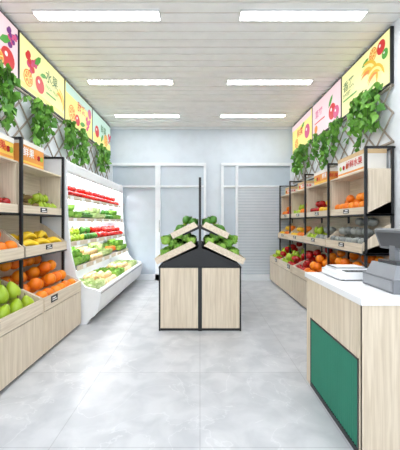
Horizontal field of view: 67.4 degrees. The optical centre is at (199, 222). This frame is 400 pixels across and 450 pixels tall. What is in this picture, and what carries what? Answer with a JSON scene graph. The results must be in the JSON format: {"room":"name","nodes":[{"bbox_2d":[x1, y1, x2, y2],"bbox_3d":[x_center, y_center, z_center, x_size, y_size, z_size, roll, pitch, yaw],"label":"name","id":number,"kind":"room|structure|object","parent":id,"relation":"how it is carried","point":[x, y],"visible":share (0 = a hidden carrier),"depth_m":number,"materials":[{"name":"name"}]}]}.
{"room":"food shop","nodes":[
{"label":"food shop","id":0,"kind":"room"},
{"bbox_2d":[0,22,108,179],"bbox_3d":[-1.935,-0.475,2.390,0.100,3.350,7.980,0,0,0],"label":"wall","id":1,"kind":"structure","parent":0,"point":[26,132],"depth_m":3.71,"materials":[{"name":"white paint"}]},
{"bbox_2d":[0,10,17,77],"bbox_3d":[-1.856,-1.683,2.540,0.056,0.575,1.028,0,0,0],"label":"poster","id":2,"kind":"object","parent":1,"relation":"attached to","point":[8,30],"visible":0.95,"depth_m":2.89,"materials":[{"name":"paper"}]},
{"bbox_2d":[18,30,63,119],"bbox_3d":[-1.854,-1.683,3.580,0.060,0.575,1.028,0,0,0],"label":"poster","id":3,"kind":"object","parent":1,"relation":"attached to","point":[38,77],"visible":0.99,"depth_m":3.43,"materials":[{"name":"yellow paper"}]},
{"bbox_2d":[0,77,109,178],"bbox_3d":[-1.869,-1.093,4.000,0.029,0.607,4.400,0,0,0],"label":"lattice trellis","id":4,"kind":"object","parent":1,"relation":"attached to","point":[17,88],"visible":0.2,"depth_m":3.73,"materials":[{"name":"wood"}]},
{"bbox_2d":[0,59,21,131],"bbox_3d":[-1.754,-1.145,2.700,0.141,0.629,0.439,0,0,0],"label":"ivy vine","id":5,"kind":"object","parent":4,"relation":"attached to","point":[9,97],"visible":1,"depth_m":2.73,"materials":[{"name":"green plant"}]},
{"bbox_2d":[23,95,57,147],"bbox_3d":[-1.746,-1.073,3.367,0.159,0.597,0.542,0,0,0],"label":"ivy vine","id":6,"kind":"object","parent":4,"relation":"hanging from","point":[43,117],"visible":0.97,"depth_m":3.28,"materials":[{"name":"green plant"}]},
{"bbox_2d":[63,119,90,165],"bbox_3d":[-1.735,-1.101,4.399,0.179,0.665,0.864,0,0,0],"label":"ivy vine","id":7,"kind":"object","parent":4,"relation":"attached to","point":[71,140],"visible":0.99,"depth_m":4.26,"materials":[{"name":"green plant"}]},
{"bbox_2d":[93,142,111,172],"bbox_3d":[-1.755,-1.163,5.535,0.140,0.542,0.949,0,0,0],"label":"ivy vine","id":8,"kind":"object","parent":4,"relation":"attached to","point":[104,154],"visible":1,"depth_m":5.40,"materials":[{"name":"green plant"}]},
{"bbox_2d":[64,79,91,140],"bbox_3d":[-1.856,-1.683,4.625,0.057,0.575,1.038,0,0,0],"label":"poster","id":9,"kind":"object","parent":1,"relation":"attached to","point":[76,108],"visible":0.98,"depth_m":4.50,"materials":[{"name":"yellow paper"}]},
{"bbox_2d":[92,108,110,150],"bbox_3d":[-1.856,-1.683,5.675,0.056,0.575,1.038,0,0,0],"label":"poster","id":10,"kind":"object","parent":1,"relation":"attached to","point":[100,128],"visible":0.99,"depth_m":5.56,"materials":[{"name":"paper"}]},
{"bbox_2d":[0,280,353,449],"bbox_3d":[0.030,1.250,2.390,4.030,0.100,7.980,0,0,0],"label":"floor","id":11,"kind":"structure","parent":0,"point":[116,381],"depth_m":2.17,"materials":[{"name":"tile"}]},
{"bbox_2d":[0,155,42,391],"bbox_3d":[-1.629,0.219,2.240,0.508,1.962,0.840,0,0,0],"label":"display shelf","id":12,"kind":"object","parent":11,"relation":"on","point":[21,331],"visible":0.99,"depth_m":2.43,"materials":[{"name":"brown wood"}]},
{"bbox_2d":[0,197,10,203],"bbox_3d":[-1.736,-0.225,2.242,0.230,0.187,0.743,0,0,0],"label":"apples","id":13,"kind":"object","parent":12,"relation":"in","point":[2,200],"visible":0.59,"depth_m":2.53,"materials":[{"name":"red food"}]},
{"bbox_2d":[0,133,13,158],"bbox_3d":[-1.739,-0.640,2.480,0.216,0.196,0.308,0,0,0],"label":"box","id":14,"kind":"object","parent":12,"relation":"in","point":[6,142],"visible":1,"depth_m":2.53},
{"bbox_2d":[0,232,17,249],"bbox_3d":[-1.709,0.102,2.427,0.289,0.324,0.372,0,0,0],"label":"pile","id":15,"kind":"object","parent":12,"relation":"in","point":[8,244],"visible":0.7,"depth_m":2.51,"materials":[{"name":"orange food"}]},
{"bbox_2d":[0,279,33,318],"bbox_3d":[-1.635,0.573,2.232,0.458,0.360,0.753,0,0,0],"label":"pears","id":16,"kind":"object","parent":12,"relation":"in","point":[9,293],"visible":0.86,"depth_m":2.38,"materials":[{"name":"green food"}]},
{"bbox_2d":[0,137,80,357],"bbox_3d":[-1.629,0.219,3.080,0.508,1.962,0.840,0,0,0],"label":"display shelf","id":17,"kind":"object","parent":11,"relation":"on","point":[62,308],"visible":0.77,"depth_m":3.07,"materials":[{"name":"brown wood"}]},
{"bbox_2d":[13,139,43,169],"bbox_3d":[-1.734,-0.655,2.920,0.226,0.226,0.408,0,0,0],"label":"box","id":18,"kind":"object","parent":17,"relation":"in","point":[33,155],"visible":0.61,"depth_m":2.88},
{"bbox_2d":[23,193,38,205],"bbox_3d":[-1.744,-0.204,2.903,0.258,0.154,0.420,0,0,0],"label":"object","id":19,"kind":"object","parent":17,"relation":"in","point":[26,198],"visible":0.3,"depth_m":2.96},
{"bbox_2d":[10,230,61,245],"bbox_3d":[-1.721,0.170,3.080,0.344,0.176,0.743,0,0,0],"label":"bunch","id":20,"kind":"object","parent":17,"relation":"on","point":[29,238],"visible":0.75,"depth_m":3.03,"materials":[{"name":"yellow food"}]},
{"bbox_2d":[0,256,75,297],"bbox_3d":[-1.627,0.542,3.081,0.453,0.410,0.745,0,0,0],"label":"pile","id":21,"kind":"object","parent":17,"relation":"in","point":[31,275],"visible":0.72,"depth_m":3.04,"materials":[{"name":"orange food"}]},
{"bbox_2d":[24,193,56,207],"bbox_3d":[-1.734,-0.230,3.268,0.230,0.221,0.359,0,0,0],"label":"pears","id":22,"kind":"object","parent":17,"relation":"in","point":[38,198],"visible":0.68,"depth_m":3.21,"materials":[{"name":"green food"}]},
{"bbox_2d":[42,157,141,323],"bbox_3d":[-1.520,0.212,4.825,0.690,1.975,2.590,0,0,0],"label":"refrigerated display case","id":23,"kind":"object","parent":11,"relation":"on","point":[93,300],"visible":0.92,"depth_m":4.17,"materials":[{"name":"white metal"}]},
{"bbox_2d":[68,186,81,197],"bbox_3d":[-1.725,-0.414,3.892,0.202,0.164,0.614,0,0,0],"label":"apples","id":24,"kind":"object","parent":23,"relation":"in","point":[71,190],"visible":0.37,"depth_m":3.97,"materials":[{"name":"red food"}]},
{"bbox_2d":[68,205,82,217],"bbox_3d":[-1.706,-0.143,3.830,0.257,0.188,0.503,0,0,0],"label":"pile","id":25,"kind":"object","parent":23,"relation":"in","point":[71,213],"visible":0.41,"depth_m":3.89,"materials":[{"name":"green food"}]},
{"bbox_2d":[70,226,83,241],"bbox_3d":[-1.683,0.140,3.827,0.288,0.231,0.492,0,0,0],"label":"pears","id":26,"kind":"object","parent":23,"relation":"in","point":[75,235],"visible":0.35,"depth_m":3.85,"materials":[{"name":"green food"}]},
{"bbox_2d":[71,246,90,265],"bbox_3d":[-1.643,0.424,3.828,0.367,0.220,0.510,0,0,0],"label":"pile","id":27,"kind":"object","parent":23,"relation":"in","point":[79,258],"visible":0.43,"depth_m":3.78,"materials":[{"name":"green food"}]},
{"bbox_2d":[75,188,97,200],"bbox_3d":[-1.727,-0.414,4.517,0.199,0.167,0.613,0,0,0],"label":"tomatoes","id":28,"kind":"object","parent":23,"relation":"in","point":[86,194],"visible":0.7,"depth_m":4.44,"materials":[{"name":"red food"}]},
{"bbox_2d":[81,212,92,217],"bbox_3d":[-1.708,-0.111,4.330,0.191,0.083,0.509,0,0,0],"label":"pile","id":29,"kind":"object","parent":23,"relation":"in","point":[84,214],"visible":0.43,"depth_m":4.36,"materials":[{"name":"green food"}]},
{"bbox_2d":[79,226,97,239],"bbox_3d":[-1.687,0.153,4.327,0.288,0.196,0.496,0,0,0],"label":"peppers","id":30,"kind":"object","parent":23,"relation":"in","point":[82,230],"visible":0.66,"depth_m":4.29,"materials":[{"name":"green food"}]},
{"bbox_2d":[75,246,102,261],"bbox_3d":[-1.643,0.445,4.327,0.353,0.193,0.495,0,0,0],"label":"pile","id":31,"kind":"object","parent":23,"relation":"in","point":[85,250],"visible":0.6,"depth_m":4.26,"materials":[{"name":"beige food"}]},
{"bbox_2d":[79,278,105,288],"bbox_3d":[-1.477,0.804,3.827,0.444,0.121,0.508,0,0,0],"label":"cabbages","id":32,"kind":"object","parent":23,"relation":"in","point":[89,282],"visible":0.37,"depth_m":3.85,"materials":[{"name":"green food"}]},
{"bbox_2d":[81,207,104,218],"bbox_3d":[-1.708,-0.144,4.825,0.256,0.184,0.499,0,0,0],"label":"cabbages","id":33,"kind":"object","parent":23,"relation":"in","point":[95,212],"visible":0.73,"depth_m":4.72,"materials":[{"name":"green food"}]},
{"bbox_2d":[85,226,106,237],"bbox_3d":[-1.686,0.155,4.827,0.280,0.190,0.485,0,0,0],"label":"pile","id":34,"kind":"object","parent":23,"relation":"in","point":[96,229],"visible":0.66,"depth_m":4.76,"materials":[{"name":"red food"}]},
{"bbox_2d":[83,271,116,284],"bbox_3d":[-1.473,0.794,4.328,0.427,0.153,0.491,0,0,0],"label":"pile","id":35,"kind":"object","parent":23,"relation":"in","point":[107,275],"visible":0.57,"depth_m":4.29,"materials":[{"name":"beige food"}]},
{"bbox_2d":[87,242,112,256],"bbox_3d":[-1.643,0.425,4.825,0.368,0.222,0.511,0,0,0],"label":"cabbages","id":36,"kind":"object","parent":23,"relation":"in","point":[100,249],"visible":0.64,"depth_m":4.67,"materials":[{"name":"green food"}]},
{"bbox_2d":[92,192,109,202],"bbox_3d":[-1.728,-0.415,5.137,0.204,0.168,0.609,0,0,0],"label":"apples","id":37,"kind":"object","parent":23,"relation":"in","point":[101,197],"visible":0.63,"depth_m":5.10,"materials":[{"name":"red food"}]},
{"bbox_2d":[100,210,113,218],"bbox_3d":[-1.706,-0.131,5.321,0.239,0.183,0.488,0,0,0],"label":"peppers","id":38,"kind":"object","parent":23,"relation":"in","point":[106,212],"visible":0.51,"depth_m":5.29,"materials":[{"name":"green food"}]},
{"bbox_2d":[100,226,115,235],"bbox_3d":[-1.687,0.153,5.321,0.291,0.183,0.489,0,0,0],"label":"tomatoes","id":39,"kind":"object","parent":23,"relation":"in","point":[106,229],"visible":0.7,"depth_m":5.26,"materials":[{"name":"red food"}]},
{"bbox_2d":[93,267,124,276],"bbox_3d":[-1.471,0.808,4.824,0.438,0.120,0.502,0,0,0],"label":"pile","id":40,"kind":"object","parent":23,"relation":"in","point":[119,270],"visible":0.55,"depth_m":4.84,"materials":[{"name":"green food"}]},
{"bbox_2d":[105,196,118,204],"bbox_3d":[-1.727,-0.414,5.758,0.207,0.169,0.610,0,0,0],"label":"tomatoes","id":41,"kind":"object","parent":23,"relation":"in","point":[111,199],"visible":0.59,"depth_m":5.68,"materials":[{"name":"red food"}]},
{"bbox_2d":[107,210,120,218],"bbox_3d":[-1.710,-0.145,5.819,0.251,0.187,0.505,0,0,0],"label":"pile","id":42,"kind":"object","parent":23,"relation":"in","point":[111,212],"visible":0.61,"depth_m":5.73,"materials":[{"name":"green food"}]},
{"bbox_2d":[103,239,126,250],"bbox_3d":[-1.647,0.423,5.822,0.360,0.216,0.501,0,0,0],"label":"pile","id":43,"kind":"object","parent":23,"relation":"in","point":[118,244],"visible":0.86,"depth_m":5.66,"materials":[{"name":"green food"}]},
{"bbox_2d":[107,226,122,234],"bbox_3d":[-1.690,0.152,5.821,0.279,0.184,0.488,0,0,0],"label":"tomatoes","id":44,"kind":"object","parent":23,"relation":"in","point":[115,229],"visible":0.51,"depth_m":5.75,"materials":[{"name":"red food"}]},
{"bbox_2d":[106,262,130,271],"bbox_3d":[-1.474,0.794,5.326,0.430,0.152,0.490,0,0,0],"label":"pile","id":45,"kind":"object","parent":23,"relation":"in","point":[125,265],"visible":0.5,"depth_m":5.25,"materials":[{"name":"beige food"}]},
{"bbox_2d":[111,260,136,267],"bbox_3d":[-1.473,0.810,5.822,0.436,0.123,0.507,0,0,0],"label":"cabbages","id":46,"kind":"object","parent":23,"relation":"in","point":[131,263],"visible":0.48,"depth_m":5.82,"materials":[{"name":"green food"}]},
{"bbox_2d":[154,177,245,330],"bbox_3d":[0.000,0.350,4.085,1.012,1.700,1.540,0,0,0],"label":"display shelf","id":47,"kind":"object","parent":11,"relation":"on","point":[200,282],"visible":0.88,"depth_m":3.32,"materials":[{"name":"brown wood"}]},
{"bbox_2d":[160,230,196,254],"bbox_3d":[-0.247,0.242,3.573,0.417,0.318,0.507,0,0,0],"label":"pile","id":48,"kind":"object","parent":47,"relation":"in","point":[173,243],"visible":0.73,"depth_m":3.39,"materials":[{"name":"green food"}]},
{"bbox_2d":[175,216,197,229],"bbox_3d":[-0.153,0.023,3.574,0.262,0.206,0.485,0,0,0],"label":"peppers","id":49,"kind":"object","parent":47,"relation":"on","point":[186,220],"visible":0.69,"depth_m":3.39,"materials":[{"name":"green food"}]},
{"bbox_2d":[202,216,224,230],"bbox_3d":[0.153,0.024,3.578,0.260,0.208,0.485,0,0,0],"label":"peppers","id":50,"kind":"object","parent":47,"relation":"on","point":[213,219],"visible":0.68,"depth_m":3.38,"materials":[{"name":"green food"}]},
{"bbox_2d":[204,230,238,254],"bbox_3d":[0.246,0.243,3.572,0.407,0.314,0.507,0,0,0],"label":"pile","id":51,"kind":"object","parent":47,"relation":"in","point":[228,242],"visible":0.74,"depth_m":3.40,"materials":[{"name":"green food"}]},
{"bbox_2d":[270,181,303,285],"bbox_3d":[1.689,0.219,5.855,0.508,1.962,0.710,0,0,0],"label":"display shelf","id":52,"kind":"object","parent":11,"relation":"on","point":[285,201],"visible":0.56,"depth_m":5.90,"materials":[{"name":"brown wood"}]},
{"bbox_2d":[273,245,292,256],"bbox_3d":[1.688,0.596,6.009,0.464,0.327,0.318,0,0,0],"label":"pears","id":53,"kind":"object","parent":52,"relation":"in","point":[278,251],"visible":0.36,"depth_m":5.94,"materials":[{"name":"green food"}]},
{"bbox_2d":[276,242,302,258],"bbox_3d":[1.689,0.546,5.700,0.455,0.397,0.309,0,0,0],"label":"apples","id":54,"kind":"object","parent":52,"relation":"in","point":[293,246],"visible":0.56,"depth_m":5.59,"materials":[{"name":"red food"}]},
{"bbox_2d":[284,226,295,233],"bbox_3d":[1.769,0.162,5.698,0.277,0.205,0.303,0,0,0],"label":"pile","id":55,"kind":"object","parent":52,"relation":"in","point":[292,227],"visible":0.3,"depth_m":5.67,"materials":[{"name":"orange food"}]},
{"bbox_2d":[285,186,297,194],"bbox_3d":[1.804,-0.610,5.800,0.226,0.136,0.308,0,0,0],"label":"box","id":56,"kind":"object","parent":52,"relation":"in","point":[293,189],"visible":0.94,"depth_m":5.65,"materials":[{"name":"beige cardboard"}]},
{"bbox_2d":[279,174,322,298],"bbox_3d":[1.689,0.219,5.100,0.508,1.962,0.800,0,0,0],"label":"display shelf","id":57,"kind":"object","parent":11,"relation":"on","point":[300,197],"visible":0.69,"depth_m":5.09,"materials":[{"name":"brown wood"}]},
{"bbox_2d":[282,249,303,262],"bbox_3d":[1.689,0.599,5.275,0.447,0.322,0.359,0,0,0],"label":"pears","id":58,"kind":"object","parent":57,"relation":"in","point":[289,256],"visible":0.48,"depth_m":5.20,"materials":[{"name":"green food"}]},
{"bbox_2d":[291,227,306,234],"bbox_3d":[1.769,0.169,5.279,0.284,0.185,0.344,0,0,0],"label":"apples","id":59,"kind":"object","parent":57,"relation":"in","point":[298,228],"visible":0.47,"depth_m":5.21,"materials":[{"name":"yellow food"}]},
{"bbox_2d":[294,204,306,212],"bbox_3d":[1.798,-0.229,5.279,0.230,0.221,0.350,0,0,0],"label":"pears","id":60,"kind":"object","parent":57,"relation":"in","point":[300,206],"visible":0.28,"depth_m":5.25,"materials":[{"name":"green food"}]},
{"bbox_2d":[288,250,313,264],"bbox_3d":[1.690,0.596,4.923,0.445,0.288,0.349,0,0,0],"label":"apples","id":61,"kind":"object","parent":57,"relation":"in","point":[296,259],"visible":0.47,"depth_m":4.84,"materials":[{"name":"red food"}]},
{"bbox_2d":[297,226,311,235],"bbox_3d":[1.769,0.164,4.919,0.283,0.205,0.344,0,0,0],"label":"pile","id":62,"kind":"object","parent":57,"relation":"in","point":[308,228],"visible":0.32,"depth_m":4.86,"materials":[{"name":"orange food"}]},
{"bbox_2d":[298,181,313,190],"bbox_3d":[1.804,-0.610,5.025,0.226,0.136,0.358,0,0,0],"label":"box","id":63,"kind":"object","parent":57,"relation":"in","point":[308,183],"visible":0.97,"depth_m":4.85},
{"bbox_2d":[292,163,349,308],"bbox_3d":[1.689,0.219,4.275,0.508,1.962,0.850,0,0,0],"label":"display shelf","id":64,"kind":"object","parent":11,"relation":"on","point":[322,191],"visible":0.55,"depth_m":4.29,"materials":[{"name":"brown wood"}]},
{"bbox_2d":[295,248,331,269],"bbox_3d":[1.688,0.547,4.467,0.454,0.390,0.376,0,0,0],"label":"apples","id":65,"kind":"object","parent":64,"relation":"in","point":[310,256],"visible":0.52,"depth_m":4.42,"materials":[{"name":"red food"}]},
{"bbox_2d":[307,226,326,237],"bbox_3d":[1.775,0.157,4.460,0.281,0.231,0.372,0,0,0],"label":"pears","id":66,"kind":"object","parent":64,"relation":"in","point":[317,230],"visible":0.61,"depth_m":4.40,"materials":[{"name":"green food"}]},
{"bbox_2d":[310,201,326,211],"bbox_3d":[1.797,-0.228,4.463,0.234,0.193,0.381,0,0,0],"label":"apples","id":67,"kind":"object","parent":64,"relation":"in","point":[318,204],"visible":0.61,"depth_m":4.42,"materials":[{"name":"red food"}]},
{"bbox_2d":[319,201,326,210],"bbox_3d":[1.798,-0.225,4.088,0.238,0.190,0.376,0,0,0],"label":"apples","id":68,"kind":"object","parent":64,"relation":"in","point":[325,207],"visible":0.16,"depth_m":4.17,"materials":[{"name":"yellow food"}]},
{"bbox_2d":[304,250,345,271],"bbox_3d":[1.687,0.550,4.086,0.456,0.398,0.377,0,0,0],"label":"pile","id":69,"kind":"object","parent":64,"relation":"in","point":[316,267],"visible":0.58,"depth_m":4.00,"materials":[{"name":"orange food"}]},
{"bbox_2d":[314,168,337,184],"bbox_3d":[1.804,-0.635,4.215,0.226,0.186,0.478,0,0,0],"label":"box","id":70,"kind":"object","parent":64,"relation":"in","point":[321,176],"visible":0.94,"depth_m":4.08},
{"bbox_2d":[316,227,335,238],"bbox_3d":[1.770,0.157,4.089,0.282,0.204,0.370,0,0,0],"label":"pile","id":71,"kind":"object","parent":64,"relation":"in","point":[332,229],"visible":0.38,"depth_m":4.04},
{"bbox_2d":[305,272,399,449],"bbox_3d":[1.206,0.790,1.899,0.807,0.820,0.802,0,0,0],"label":"checkout counter","id":72,"kind":"object","parent":11,"relation":"on","point":[353,326],"depth_m":1.58,"materials":[{"name":"brown wood"}]},
{"bbox_2d":[322,264,368,279],"bbox_3d":[1.080,0.344,2.095,0.340,0.072,0.290,0,0,0],"label":"weighing scale","id":73,"kind":"object","parent":72,"relation":"on","point":[339,271],"visible":0.68,"depth_m":2.05,"materials":[{"name":"white plastic"}]},
{"bbox_2d":[363,228,399,294],"bbox_3d":[1.222,0.207,1.728,0.415,0.346,0.305,0,0,0],"label":"cash register","id":74,"kind":"object","parent":72,"relation":"on","point":[382,274],"visible":1,"depth_m":1.71,"materials":[{"name":"grey plastic"}]},
{"bbox_2d":[325,146,395,265],"bbox_3d":[1.689,0.219,3.415,0.508,1.962,0.870,0,0,0],"label":"display shelf","id":75,"kind":"object","parent":11,"relation":"on","point":[377,184],"visible":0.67,"depth_m":2.99,"materials":[{"name":"brown wood"}]},
{"bbox_2d":[335,192,363,208],"bbox_3d":[1.795,-0.229,3.413,0.236,0.209,0.781,0,0,0],"label":"pile","id":76,"kind":"object","parent":75,"relation":"in","point":[351,202],"visible":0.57,"depth_m":3.40,"materials":[{"name":"orange food"}]},
{"bbox_2d":[330,217,378,243],"bbox_3d":[1.772,0.099,3.417,0.299,0.320,0.780,0,0,0],"label":"pile","id":77,"kind":"object","parent":75,"relation":"in","point":[355,234],"visible":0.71,"depth_m":3.36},
{"bbox_2d":[335,253,384,265],"bbox_3d":[1.688,0.544,3.415,0.463,0.405,0.785,0,0,0],"label":"pile","id":78,"kind":"object","parent":75,"relation":"in","point":[339,260],"visible":0.16,"depth_m":3.44,"materials":[{"name":"orange food"}]},
{"bbox_2d":[338,149,386,177],"bbox_3d":[1.799,-0.650,3.370,0.236,0.216,0.588,0,0,0],"label":"box","id":79,"kind":"object","parent":75,"relation":"in","point":[377,158],"visible":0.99,"depth_m":3.14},
{"bbox_2d":[0,0,399,126],"bbox_3d":[0.030,-2.050,2.340,3.830,0.100,7.880,0,0,0],"label":"ceiling","id":80,"kind":"structure","parent":0,"point":[199,45],"depth_m":3.58,"materials":[{"name":"white wood"}]},
{"bbox_2d":[31,9,160,20],"bbox_3d":[-0.980,-1.989,2.880,1.200,0.022,0.140,0,0,0],"label":"panel light","id":81,"kind":"object","parent":80,"relation":"attached to","point":[41,14],"depth_m":2.85,"materials":[{"name":"white plastic"}]},
{"bbox_2d":[86,79,173,84],"bbox_3d":[-0.980,-1.989,4.240,1.200,0.022,0.140,0,0,0],"label":"panel light","id":82,"kind":"object","parent":80,"relation":"attached to","point":[91,81],"depth_m":4.21,"materials":[{"name":"white plastic"}]},
{"bbox_2d":[114,114,179,116],"bbox_3d":[-0.980,-1.989,5.580,1.200,0.022,0.140,0,0,0],"label":"panel light","id":83,"kind":"object","parent":80,"relation":"attached to","point":[116,115],"depth_m":5.55,"materials":[{"name":"white plastic"}]},
{"bbox_2d":[220,114,285,116],"bbox_3d":[0.980,-1.989,5.580,1.200,0.022,0.140,0,0,0],"label":"panel light","id":84,"kind":"object","parent":80,"relation":"attached to","point":[222,115],"depth_m":5.55,"materials":[{"name":"white plastic"}]},
{"bbox_2d":[226,79,313,84],"bbox_3d":[0.980,-1.989,4.240,1.200,0.022,0.140,0,0,0],"label":"panel light","id":85,"kind":"object","parent":80,"relation":"attached to","point":[229,81],"depth_m":4.21,"materials":[{"name":"white plastic"}]},
{"bbox_2d":[239,9,368,20],"bbox_3d":[0.980,-1.989,2.880,1.200,0.022,0.140,0,0,0],"label":"panel light","id":86,"kind":"object","parent":80,"relation":"attached to","point":[245,14],"depth_m":2.85,"materials":[{"name":"white plastic"}]},
{"bbox_2d":[110,129,292,234],"bbox_3d":[0.030,-0.475,6.330,3.830,3.350,0.100,0,0,0],"label":"wall","id":87,"kind":"structure","parent":0,"point":[212,147],"depth_m":6.28,"materials":[{"name":"white paint"}]},
{"bbox_2d":[109,163,205,279],"bbox_3d":[-0.875,-0.021,6.245,2.010,2.439,0.069,0,0,0],"label":"door","id":88,"kind":"structure","parent":87,"relation":"in","point":[157,197],"depth_m":6.27,"materials":[{"name":"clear glass"}]},
{"bbox_2d":[110,127,292,128],"bbox_3d":[0.030,-1.974,6.265,3.830,0.049,0.030,0,0,0],"label":"trim","id":89,"kind":"structure","parent":87,"relation":"attached to","point":[110,127],"depth_m":6.25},
{"bbox_2d":[221,163,292,279],"bbox_3d":[1.190,-0.021,6.252,1.500,2.439,0.054,0,0,0],"label":"door","id":90,"kind":"structure","parent":87,"relation":"in","point":[249,191],"depth_m":6.25,"materials":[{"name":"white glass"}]},
{"bbox_2d":[293,17,399,228],"bbox_3d":[1.995,-0.475,2.390,0.100,3.350,7.980,0,0,0],"label":"wall","id":91,"kind":"structure","parent":0,"point":[393,100],"depth_m":3.06,"materials":[{"name":"white paint"}]},
{"bbox_2d":[292,107,312,150],"bbox_3d":[1.920,-1.683,5.650,0.048,0.575,1.088,0,0,0],"label":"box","id":92,"kind":"object","parent":91,"relation":"attached to","point":[302,130],"visible":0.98,"depth_m":5.53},
{"bbox_2d":[312,77,341,139],"bbox_3d":[1.923,-1.683,4.575,0.043,0.575,1.038,0,0,0],"label":"sign","id":93,"kind":"object","parent":91,"relation":"attached to","point":[328,107],"visible":0.98,"depth_m":4.49,"materials":[{"name":"pink plastic"}]},
{"bbox_2d":[293,83,393,183],"bbox_3d":[1.929,-1.093,4.600,0.029,0.607,3.200,0,0,0],"label":"lattice trellis","id":94,"kind":"object","parent":91,"relation":"attached to","point":[389,87],"visible":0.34,"depth_m":3.64,"materials":[{"name":"wood"}]},
{"bbox_2d":[291,139,311,174],"bbox_3d":[1.804,-1.135,5.431,0.162,0.578,1.003,0,0,0],"label":"ivy vine","id":95,"kind":"object","parent":94,"relation":"attached to","point":[299,153],"visible":1,"depth_m":5.38,"materials":[{"name":"green plant"}]},
{"bbox_2d":[309,116,342,169],"bbox_3d":[1.801,-1.106,4.384,0.169,0.660,0.941,0,0,0],"label":"ivy vine","id":96,"kind":"object","parent":94,"relation":"attached to","point":[336,123],"visible":0.99,"depth_m":4.34,"materials":[{"name":"green plant"}]},
{"bbox_2d":[342,82,385,151],"bbox_3d":[1.802,-1.147,3.367,0.166,0.696,0.658,0,0,0],"label":"ivy vine","id":97,"kind":"object","parent":94,"relation":"attached to","point":[365,118],"visible":1,"depth_m":3.27,"materials":[{"name":"green plant"}]},
{"bbox_2d":[342,26,393,118],"bbox_3d":[1.917,-1.683,3.525,0.054,0.575,1.038,0,0,0],"label":"sign","id":98,"kind":"object","parent":91,"relation":"attached to","point":[376,64],"visible":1,"depth_m":3.32,"materials":[{"name":"yellow plastic"}]}
]}

